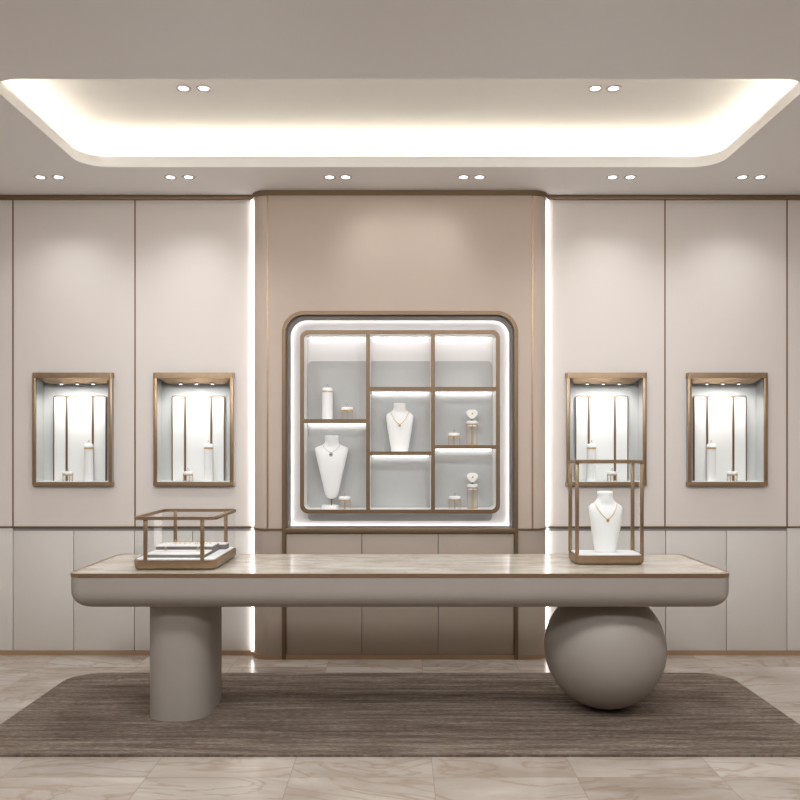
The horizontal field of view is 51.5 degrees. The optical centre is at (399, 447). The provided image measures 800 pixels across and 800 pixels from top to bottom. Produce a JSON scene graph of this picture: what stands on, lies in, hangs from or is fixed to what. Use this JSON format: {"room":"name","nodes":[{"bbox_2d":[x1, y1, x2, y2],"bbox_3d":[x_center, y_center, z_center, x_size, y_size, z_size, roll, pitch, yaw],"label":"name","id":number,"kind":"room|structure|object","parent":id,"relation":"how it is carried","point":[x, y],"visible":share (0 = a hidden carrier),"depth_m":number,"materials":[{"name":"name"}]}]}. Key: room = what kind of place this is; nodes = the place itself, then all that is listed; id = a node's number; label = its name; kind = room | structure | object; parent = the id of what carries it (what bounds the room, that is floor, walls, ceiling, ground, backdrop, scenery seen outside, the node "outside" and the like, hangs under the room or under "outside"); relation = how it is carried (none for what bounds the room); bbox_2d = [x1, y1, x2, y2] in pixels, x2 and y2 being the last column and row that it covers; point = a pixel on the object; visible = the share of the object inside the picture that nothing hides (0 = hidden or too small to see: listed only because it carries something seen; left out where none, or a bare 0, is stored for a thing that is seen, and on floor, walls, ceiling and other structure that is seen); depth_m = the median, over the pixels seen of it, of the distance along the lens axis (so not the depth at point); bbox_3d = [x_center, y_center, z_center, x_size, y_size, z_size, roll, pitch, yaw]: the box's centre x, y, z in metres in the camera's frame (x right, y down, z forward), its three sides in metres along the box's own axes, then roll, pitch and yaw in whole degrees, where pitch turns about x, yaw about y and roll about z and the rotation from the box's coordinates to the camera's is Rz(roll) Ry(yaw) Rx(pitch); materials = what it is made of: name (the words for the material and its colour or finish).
{"room":"shop","nodes":[
{"label":"shop","id":0,"kind":"room"},
{"bbox_2d":[0,200,250,525],"bbox_3d":[-2.279,-0.566,5.434,2.634,2.153,0.032,0,0,0],"label":"wall","id":1,"kind":"structure","parent":0,"point":[132,290],"depth_m":5.42,"materials":[{"name":"beige paint"}]},
{"bbox_2d":[32,373,113,485],"bbox_3d":[-2.128,-0.122,5.463,0.524,0.733,0.165,0,0,0],"label":"jewelry vitrine","id":2,"kind":"object","parent":1,"relation":"attached to","point":[70,410],"visible":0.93,"depth_m":5.52,"materials":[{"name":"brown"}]},
{"bbox_2d":[62,471,72,480],"bbox_3d":[-2.175,0.185,5.432,0.066,0.064,0.066,0,0,0],"label":"stand","id":3,"kind":"object","parent":2,"relation":"on","point":[65,473],"visible":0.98,"depth_m":5.41,"materials":[{"name":"white leather"}]},
{"bbox_2d":[62,471,72,474],"bbox_3d":[-2.175,0.164,5.432,0.066,0.020,0.066,0,0,0],"label":"cushion","id":4,"kind":"object","parent":3,"relation":"on","point":[65,472],"depth_m":5.41,"materials":[{"name":"white fabric"}]},
{"bbox_2d":[84,444,93,480],"bbox_3d":[-2.045,0.095,5.455,0.061,0.245,0.061,0,0,0],"label":"pedestal","id":5,"kind":"object","parent":2,"relation":"on","point":[88,448],"visible":0.95,"depth_m":5.43,"materials":[{"name":"white paint"}]},
{"bbox_2d":[0,195,251,199],"bbox_3d":[-2.270,-1.632,5.419,2.660,0.028,0.042,0,0,0],"label":"trim","id":6,"kind":"structure","parent":1,"relation":"attached to","point":[2,197],"depth_m":5.40,"materials":[{"name":"brown metal"}]},
{"bbox_2d":[0,526,253,527],"bbox_3d":[-2.275,0.516,5.427,2.650,0.010,0.026,0,0,0],"label":"trim","id":7,"kind":"structure","parent":1,"relation":"attached to","point":[0,526],"depth_m":5.41,"materials":[{"name":"brown metal"}]},
{"bbox_2d":[153,373,234,485],"bbox_3d":[-1.341,-0.122,5.463,0.524,0.733,0.165,0,0,0],"label":"jewelry vitrine","id":8,"kind":"object","parent":1,"relation":"attached to","point":[191,410],"visible":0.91,"depth_m":5.52,"materials":[{"name":"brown metal"}]},
{"bbox_2d":[183,471,192,480],"bbox_3d":[-1.388,0.185,5.432,0.066,0.064,0.066,0,0,0],"label":"stand","id":9,"kind":"object","parent":8,"relation":"on","point":[185,473],"visible":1,"depth_m":5.41,"materials":[{"name":"white leather"}]},
{"bbox_2d":[183,471,192,474],"bbox_3d":[-1.388,0.164,5.432,0.066,0.020,0.066,0,0,0],"label":"cushion","id":10,"kind":"object","parent":9,"relation":"on","point":[185,472],"depth_m":5.41,"materials":[{"name":"white fabric"}]},
{"bbox_2d":[204,444,212,480],"bbox_3d":[-1.258,0.095,5.455,0.061,0.245,0.061,0,0,0],"label":"pedestal","id":11,"kind":"object","parent":8,"relation":"on","point":[208,448],"visible":0.98,"depth_m":5.43,"materials":[{"name":"white paint"}]},
{"bbox_2d":[253,195,545,659],"bbox_3d":[0.000,-0.132,5.508,1.912,2.970,0.415,0,0,0],"label":"wall","id":12,"kind":"structure","parent":0,"point":[322,262],"depth_m":5.31,"materials":[{"name":"beige paint"}]},
{"bbox_2d":[0,650,252,654],"bbox_3d":[-2.275,1.339,5.433,2.650,0.029,0.034,0,0,0],"label":"baseboard","id":13,"kind":"structure","parent":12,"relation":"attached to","point":[73,652],"depth_m":5.42,"materials":[{"name":"brown metal"}]},
{"bbox_2d":[251,200,253,650],"bbox_3d":[-0.961,-0.147,5.412,0.014,2.940,0.024,0,0,0],"label":"light strip","id":14,"kind":"object","parent":12,"relation":"attached to","point":[252,201],"visible":0.94,"depth_m":5.40,"materials":[{"name":"white plastic"}]},
{"bbox_2d":[251,528,253,650],"bbox_3d":[-0.961,0.922,5.412,0.014,0.801,0.024,0,0,0],"label":"diffuser","id":15,"kind":"object","parent":14,"relation":"attached to","point":[252,529],"depth_m":5.40,"materials":[{"name":"white plastic"}]},
{"bbox_2d":[300,330,499,520],"bbox_3d":[0.000,-0.136,5.422,1.282,1.241,0.204,0,0,0],"label":"display shelf","id":16,"kind":"object","parent":12,"relation":"attached to","point":[417,483],"visible":1,"depth_m":5.52,"materials":[{"name":"brown metal"}]},
{"bbox_2d":[322,388,332,418],"bbox_3d":[-0.473,-0.289,5.420,0.073,0.207,0.073,0,0,0],"label":"pedestal","id":17,"kind":"object","parent":16,"relation":"on","point":[327,393],"visible":0.86,"depth_m":5.39,"materials":[{"name":"white paint"}]},
{"bbox_2d":[322,388,332,390],"bbox_3d":[-0.473,-0.382,5.420,0.072,0.021,0.072,0,0,0],"label":"cushion","id":18,"kind":"object","parent":17,"relation":"on","point":[324,389],"depth_m":5.39,"materials":[{"name":"white fabric"}]},
{"bbox_2d":[315,435,347,508],"bbox_3d":[-0.450,0.156,5.445,0.201,0.478,0.123,0,0,25],"label":"bust","id":19,"kind":"object","parent":16,"relation":"on","point":[331,468],"visible":1,"depth_m":5.41,"materials":[{"name":"white fabric"}]},
{"bbox_2d":[339,496,350,508],"bbox_3d":[-0.359,0.354,5.385,0.077,0.081,0.077,0,0,0],"label":"stand","id":20,"kind":"object","parent":16,"relation":"on","point":[341,498],"visible":1,"depth_m":5.36,"materials":[{"name":"white fabric"}]},
{"bbox_2d":[339,496,350,499],"bbox_3d":[-0.359,0.324,5.385,0.077,0.020,0.077,0,0,0],"label":"cushion","id":21,"kind":"object","parent":20,"relation":"on","point":[341,497],"depth_m":5.36,"materials":[{"name":"white fabric"}]},
{"bbox_2d":[341,407,352,418],"bbox_3d":[-0.344,-0.226,5.420,0.077,0.081,0.077,0,0,0],"label":"stand","id":22,"kind":"object","parent":16,"relation":"on","point":[347,409],"visible":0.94,"depth_m":5.39,"materials":[{"name":"white leather"}]},
{"bbox_2d":[341,407,352,409],"bbox_3d":[-0.344,-0.257,5.420,0.077,0.020,0.077,0,0,0],"label":"cushion","id":23,"kind":"object","parent":22,"relation":"on","point":[343,408],"depth_m":5.39,"materials":[{"name":"white fabric"}]},
{"bbox_2d":[386,403,412,450],"bbox_3d":[-0.002,-0.137,5.435,0.179,0.318,0.100,0,0,0],"label":"bust","id":24,"kind":"object","parent":16,"relation":"on","point":[399,437],"visible":1,"depth_m":5.40,"materials":[{"name":"white fabric"}]},
{"bbox_2d":[448,433,459,444],"bbox_3d":[0.353,-0.059,5.420,0.077,0.081,0.077,0,0,0],"label":"stand","id":25,"kind":"object","parent":16,"relation":"on","point":[453,435],"visible":0.93,"depth_m":5.39,"materials":[{"name":"white leather"}]},
{"bbox_2d":[448,433,459,435],"bbox_3d":[0.353,-0.089,5.420,0.077,0.020,0.077,0,0,0],"label":"cushion","id":26,"kind":"object","parent":25,"relation":"on","point":[449,434],"depth_m":5.39,"materials":[{"name":"white fabric"}]},
{"bbox_2d":[449,496,460,508],"bbox_3d":[0.357,0.354,5.420,0.077,0.081,0.077,0,0,0],"label":"stand","id":27,"kind":"object","parent":16,"relation":"on","point":[454,498],"visible":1,"depth_m":5.39,"materials":[{"name":"white leather"}]},
{"bbox_2d":[449,496,460,498],"bbox_3d":[0.357,0.324,5.420,0.077,0.020,0.077,0,0,0],"label":"cushion","id":28,"kind":"object","parent":27,"relation":"on","point":[450,497],"depth_m":5.39,"materials":[{"name":"white fabric"}]},
{"bbox_2d":[466,421,477,444],"bbox_3d":[0.470,-0.098,5.420,0.072,0.159,0.072,0,0,0],"label":"stand","id":29,"kind":"object","parent":16,"relation":"on","point":[472,424],"visible":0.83,"depth_m":5.41,"materials":[{"name":"gold metal"}]},
{"bbox_2d":[466,410,477,420],"bbox_3d":[0.470,-0.214,5.420,0.075,0.074,0.024,0,0,0],"label":"pad","id":30,"kind":"object","parent":29,"relation":"on","point":[468,412],"visible":1,"depth_m":5.41,"materials":[{"name":"white fabric"}]},
{"bbox_2d":[466,421,477,423],"bbox_3d":[0.470,-0.168,5.420,0.072,0.020,0.072,0,0,0],"label":"cushion","id":31,"kind":"object","parent":29,"relation":"on","point":[468,422],"depth_m":5.39,"materials":[{"name":"white fabric"}]},
{"bbox_2d":[467,484,477,508],"bbox_3d":[0.473,0.316,5.420,0.072,0.159,0.072,0,0,0],"label":"stand","id":32,"kind":"object","parent":16,"relation":"on","point":[469,486],"visible":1,"depth_m":5.40,"materials":[{"name":"gold metal"}]},
{"bbox_2d":[467,473,477,483],"bbox_3d":[0.473,0.199,5.420,0.075,0.074,0.024,0,0,0],"label":"pad","id":33,"kind":"object","parent":32,"relation":"on","point":[469,476],"visible":1,"depth_m":5.41,"materials":[{"name":"white fabric"}]},
{"bbox_2d":[467,484,477,486],"bbox_3d":[0.473,0.246,5.420,0.072,0.020,0.072,0,0,0],"label":"cushion","id":34,"kind":"object","parent":32,"relation":"on","point":[468,485],"depth_m":5.39,"materials":[{"name":"white fabric"}]},
{"bbox_2d":[252,190,547,199],"bbox_3d":[0.000,-1.631,5.409,1.924,0.030,0.222,0,0,0],"label":"trim","id":35,"kind":"structure","parent":12,"relation":"attached to","point":[262,192],"depth_m":5.30,"materials":[{"name":"brown metal"}]},
{"bbox_2d":[546,200,548,627],"bbox_3d":[0.961,-0.147,5.412,0.014,2.940,0.024,0,0,0],"label":"light strip","id":36,"kind":"object","parent":12,"relation":"attached to","point":[547,201],"visible":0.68,"depth_m":5.40,"materials":[{"name":"white plastic"}]},
{"bbox_2d":[546,528,548,627],"bbox_3d":[0.961,0.922,5.412,0.014,0.801,0.024,0,0,0],"label":"diffuser","id":37,"kind":"object","parent":36,"relation":"attached to","point":[547,529],"depth_m":5.40,"materials":[{"name":"white plastic"}]},
{"bbox_2d":[0,0,799,194],"bbox_3d":[0.000,-1.784,1.700,7.200,0.275,8.200,0,0,0],"label":"ceiling","id":38,"kind":"structure","parent":0,"point":[382,94],"depth_m":4.33,"materials":[{"name":"white paint"}]},
{"bbox_2d":[33,175,47,179],"bbox_3d":[-2.185,-1.645,5.044,0.080,0.007,0.080,0,0,0],"label":"recessed light","id":39,"kind":"object","parent":38,"relation":"in","point":[40,177],"visible":1,"depth_m":5.05,"materials":[{"name":"grey"}]},
{"bbox_2d":[51,175,65,179],"bbox_3d":[-2.075,-1.645,5.044,0.080,0.007,0.080,0,0,0],"label":"recessed light","id":40,"kind":"object","parent":38,"relation":"in","point":[58,177],"visible":1,"depth_m":5.05,"materials":[{"name":"grey"}]},
{"bbox_2d":[164,175,176,179],"bbox_3d":[-1.395,-1.645,5.044,0.080,0.007,0.080,0,0,0],"label":"recessed light","id":41,"kind":"object","parent":38,"relation":"in","point":[169,177],"visible":1,"depth_m":5.05,"materials":[{"name":"grey"}]},
{"bbox_2d":[176,85,191,91],"bbox_3d":[-1.120,-1.859,4.295,0.080,0.007,0.080,0,0,0],"label":"recessed light","id":42,"kind":"object","parent":38,"relation":"in","point":[182,88],"visible":1,"depth_m":4.29,"materials":[{"name":"grey"}]},
{"bbox_2d":[182,175,194,179],"bbox_3d":[-1.285,-1.645,5.044,0.080,0.007,0.080,0,0,0],"label":"recessed light","id":43,"kind":"object","parent":38,"relation":"in","point":[187,177],"visible":1,"depth_m":5.05,"materials":[{"name":"grey"}]},
{"bbox_2d":[196,85,211,91],"bbox_3d":[-1.015,-1.859,4.295,0.080,0.007,0.080,0,0,0],"label":"recessed light","id":44,"kind":"object","parent":38,"relation":"in","point":[202,88],"visible":1,"depth_m":4.29,"materials":[{"name":"grey"}]},
{"bbox_2d":[323,175,335,179],"bbox_3d":[-0.428,-1.645,5.044,0.080,0.007,0.080,0,0,0],"label":"recessed light","id":45,"kind":"object","parent":38,"relation":"in","point":[327,177],"visible":1,"depth_m":5.05,"materials":[{"name":"grey"}]},
{"bbox_2d":[339,175,351,179],"bbox_3d":[-0.330,-1.645,5.044,0.080,0.007,0.080,0,0,0],"label":"recessed light","id":46,"kind":"object","parent":38,"relation":"in","point":[343,177],"visible":1,"depth_m":5.05,"materials":[{"name":"grey"}]},
{"bbox_2d":[457,175,469,179],"bbox_3d":[0.386,-1.645,5.044,0.080,0.007,0.080,0,0,0],"label":"recessed light","id":47,"kind":"object","parent":38,"relation":"in","point":[460,177],"visible":1,"depth_m":5.05,"materials":[{"name":"grey"}]},
{"bbox_2d":[473,175,485,179],"bbox_3d":[0.484,-1.645,5.044,0.080,0.007,0.080,0,0,0],"label":"recessed light","id":48,"kind":"object","parent":38,"relation":"in","point":[476,177],"visible":1,"depth_m":5.05,"materials":[{"name":"grey"}]},
{"bbox_2d":[587,85,602,91],"bbox_3d":[1.010,-1.859,4.295,0.080,0.007,0.080,0,0,0],"label":"recessed light","id":49,"kind":"object","parent":38,"relation":"in","point":[594,88],"visible":1,"depth_m":4.29,"materials":[{"name":"grey"}]},
{"bbox_2d":[606,175,618,179],"bbox_3d":[1.292,-1.645,5.044,0.080,0.007,0.080,0,0,0],"label":"recessed light","id":50,"kind":"object","parent":38,"relation":"in","point":[610,177],"visible":1,"depth_m":5.05,"materials":[{"name":"grey"}]},
{"bbox_2d":[606,85,621,91],"bbox_3d":[1.105,-1.859,4.295,0.080,0.007,0.080,0,0,0],"label":"recessed light","id":51,"kind":"object","parent":38,"relation":"in","point":[612,88],"visible":1,"depth_m":4.29,"materials":[{"name":"grey"}]},
{"bbox_2d":[624,175,636,179],"bbox_3d":[1.400,-1.645,5.044,0.080,0.007,0.080,0,0,0],"label":"recessed light","id":52,"kind":"object","parent":38,"relation":"in","point":[628,177],"visible":1,"depth_m":5.05,"materials":[{"name":"grey"}]},
{"bbox_2d":[735,175,748,179],"bbox_3d":[2.080,-1.645,5.044,0.080,0.007,0.080,0,0,0],"label":"recessed light","id":53,"kind":"object","parent":38,"relation":"in","point":[740,177],"visible":1,"depth_m":5.05,"materials":[{"name":"grey"}]},
{"bbox_2d":[753,175,767,179],"bbox_3d":[2.190,-1.645,5.044,0.080,0.007,0.080,0,0,0],"label":"recessed light","id":54,"kind":"object","parent":38,"relation":"in","point":[759,177],"visible":1,"depth_m":5.05,"materials":[{"name":"grey"}]},
{"bbox_2d":[0,655,799,799],"bbox_3d":[0.000,1.378,1.700,7.200,0.050,8.200,0,0,0],"label":"floor","id":55,"kind":"structure","parent":0,"point":[24,679],"depth_m":3.47,"materials":[{"name":"beige stone"}]},
{"bbox_2d":[0,528,13,650],"bbox_3d":[-3.038,0.923,5.570,1.021,0.802,0.300,0,0,0],"label":"base cabinet","id":56,"kind":"object","parent":55,"relation":"on","point":[6,534],"visible":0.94,"depth_m":5.42,"materials":[{"name":"grey wood"}]},
{"bbox_2d":[13,528,134,650],"bbox_3d":[-2.131,0.923,5.570,0.790,0.803,0.300,0,0,0],"label":"base cabinet","id":57,"kind":"object","parent":55,"relation":"on","point":[46,615],"visible":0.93,"depth_m":5.42,"materials":[{"name":"grey wood"}]},
{"bbox_2d":[135,528,250,650],"bbox_3d":[-1.355,0.923,5.570,0.758,0.803,0.300,0,0,0],"label":"base cabinet","id":58,"kind":"object","parent":55,"relation":"on","point":[236,621],"visible":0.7,"depth_m":5.42,"materials":[{"name":"grey wood"}]},
{"bbox_2d":[0,673,799,756],"bbox_3d":[0.000,1.348,4.298,3.884,0.010,1.328,0,0,0],"label":"rug","id":59,"kind":"object","parent":55,"relation":"on","point":[94,714],"visible":1,"depth_m":4.08,"materials":[{"name":"brown carpet"}]},
{"bbox_2d":[70,554,729,721],"bbox_3d":[0.000,0.969,4.300,3.160,0.748,0.741,0,0,0],"label":"display table","id":60,"kind":"object","parent":59,"relation":"on","point":[605,647],"visible":1,"depth_m":4.02,"materials":[{"name":"beige stone"}]},
{"bbox_2d":[134,509,235,569],"bbox_3d":[-1.103,0.466,4.315,0.409,0.260,0.540,0,0,0],"label":"glass case","id":61,"kind":"object","parent":60,"relation":"on","point":[214,560],"visible":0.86,"depth_m":4.05,"materials":[{"name":"brown metal"}]},
{"bbox_2d":[148,550,211,557],"bbox_3d":[-1.115,0.534,4.200,0.294,0.020,0.170,0,0,0],"label":"display tray","id":62,"kind":"object","parent":61,"relation":"in","point":[156,553],"visible":0.81,"depth_m":4.13,"materials":[{"name":"grey fabric"}]},
{"bbox_2d":[156,542,218,552],"bbox_3d":[-1.115,0.524,4.366,0.294,0.040,0.148,0,0,0],"label":"display tray","id":63,"kind":"object","parent":61,"relation":"in","point":[214,546],"visible":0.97,"depth_m":4.29,"materials":[{"name":"grey"}]},
{"bbox_2d":[219,542,228,548],"bbox_3d":[-1.067,0.529,4.495,0.265,0.030,0.080,0,0,0],"label":"display tray","id":64,"kind":"object","parent":61,"relation":"on","point":[222,545],"visible":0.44,"depth_m":4.46,"materials":[{"name":"grey fabric"}]},
{"bbox_2d":[568,460,643,564],"bbox_3d":[1.075,0.329,4.340,0.355,0.533,0.230,0,0,0],"label":"glass case","id":65,"kind":"object","parent":60,"relation":"on","point":[584,557],"visible":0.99,"depth_m":4.25,"materials":[{"name":"brown metal"}]},
{"bbox_2d":[588,491,622,552],"bbox_3d":[1.077,0.386,4.350,0.179,0.318,0.100,0,0,0],"label":"bust","id":66,"kind":"object","parent":65,"relation":"on","point":[605,535],"visible":0.99,"depth_m":4.32,"materials":[{"name":"white fabric"}]},
{"bbox_2d":[593,502,616,521],"bbox_3d":[1.077,0.334,4.323,0.125,0.099,0.062,0,0,0],"label":"necklace","id":67,"kind":"object","parent":66,"relation":"on","point":[607,520],"visible":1,"depth_m":4.31,"materials":[{"name":"gold metal"}]},
{"bbox_2d":[286,533,513,659],"bbox_3d":[0.000,0.950,5.408,1.461,0.806,0.204,0,0,0],"label":"base cabinet","id":68,"kind":"object","parent":55,"relation":"on","point":[312,633],"visible":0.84,"depth_m":5.31,"materials":[{"name":"grey wood"}]},
{"bbox_2d":[549,528,664,633],"bbox_3d":[1.355,0.923,5.570,0.758,0.803,0.300,0,0,0],"label":"base cabinet","id":69,"kind":"object","parent":55,"relation":"on","point":[654,538],"visible":0.23,"depth_m":5.42,"materials":[{"name":"grey"}]},
{"bbox_2d":[665,528,786,650],"bbox_3d":[2.131,0.923,5.570,0.790,0.803,0.300,0,0,0],"label":"base cabinet","id":70,"kind":"object","parent":55,"relation":"on","point":[753,615],"visible":0.81,"depth_m":5.42,"materials":[{"name":"grey wood"}]},
{"bbox_2d":[786,528,799,650],"bbox_3d":[3.038,0.923,5.570,1.021,0.802,0.300,0,0,0],"label":"base cabinet","id":71,"kind":"object","parent":55,"relation":"on","point":[793,534],"visible":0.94,"depth_m":5.42,"materials":[{"name":"grey"}]},
{"bbox_2d":[549,200,799,525],"bbox_3d":[2.279,-0.566,5.434,2.634,2.153,0.032,0,0,0],"label":"wall","id":72,"kind":"structure","parent":0,"point":[665,290],"depth_m":5.42,"materials":[{"name":"beige paint"}]},
{"bbox_2d":[565,373,646,485],"bbox_3d":[1.341,-0.122,5.463,0.524,0.733,0.165,0,0,0],"label":"jewelry vitrine","id":73,"kind":"object","parent":72,"relation":"attached to","point":[608,410],"visible":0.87,"depth_m":5.52,"materials":[{"name":"brown metal"}]},
{"bbox_2d":[587,444,595,480],"bbox_3d":[1.258,0.095,5.455,0.061,0.245,0.061,0,0,0],"label":"pedestal","id":74,"kind":"object","parent":73,"relation":"on","point":[591,448],"visible":0.98,"depth_m":5.43,"materials":[{"name":"white"}]},
{"bbox_2d":[607,471,616,480],"bbox_3d":[1.388,0.185,5.432,0.066,0.064,0.066,0,0,0],"label":"stand","id":75,"kind":"object","parent":73,"relation":"on","point":[609,473],"visible":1,"depth_m":5.41,"materials":[{"name":"white leather"}]},
{"bbox_2d":[607,471,616,474],"bbox_3d":[1.388,0.164,5.432,0.066,0.020,0.066,0,0,0],"label":"cushion","id":76,"kind":"object","parent":75,"relation":"on","point":[609,472],"depth_m":5.41,"materials":[{"name":"white fabric"}]},
{"bbox_2d":[546,526,799,527],"bbox_3d":[2.275,0.516,5.427,2.650,0.010,0.026,0,0,0],"label":"trim","id":77,"kind":"structure","parent":72,"relation":"attached to","point":[546,526],"depth_m":5.41,"materials":[{"name":"brown metal"}]},
{"bbox_2d":[548,195,799,199],"bbox_3d":[2.270,-1.632,5.419,2.660,0.028,0.042,0,0,0],"label":"trim","id":78,"kind":"structure","parent":72,"relation":"attached to","point":[550,197],"depth_m":5.40,"materials":[{"name":"brown metal"}]},
{"bbox_2d":[686,373,767,485],"bbox_3d":[2.128,-0.122,5.463,0.524,0.733,0.165,0,0,0],"label":"jewelry vitrine","id":79,"kind":"object","parent":72,"relation":"attached to","point":[728,410],"visible":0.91,"depth_m":5.52,"materials":[{"name":"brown metal"}]},
{"bbox_2d":[706,444,715,480],"bbox_3d":[2.045,0.095,5.455,0.061,0.245,0.061,0,0,0],"label":"pedestal","id":80,"kind":"object","parent":79,"relation":"on","point":[710,448],"visible":0.95,"depth_m":5.43,"materials":[{"name":"white"}]},
{"bbox_2d":[727,471,737,480],"bbox_3d":[2.175,0.185,5.432,0.066,0.064,0.066,0,0,0],"label":"stand","id":81,"kind":"object","parent":79,"relation":"on","point":[730,473],"visible":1,"depth_m":5.41,"materials":[{"name":"white leather"}]},
{"bbox_2d":[727,471,737,474],"bbox_3d":[2.175,0.164,5.432,0.066,0.020,0.066,0,0,0],"label":"cushion","id":82,"kind":"object","parent":81,"relation":"on","point":[729,472],"depth_m":5.41,"materials":[{"name":"white fabric"}]},
{"bbox_2d":[667,650,799,654],"bbox_3d":[2.275,1.339,5.433,2.650,0.029,0.034,0,0,0],"label":"baseboard","id":83,"kind":"structure","parent":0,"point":[726,652],"depth_m":5.42,"materials":[{"name":"brown metal"}]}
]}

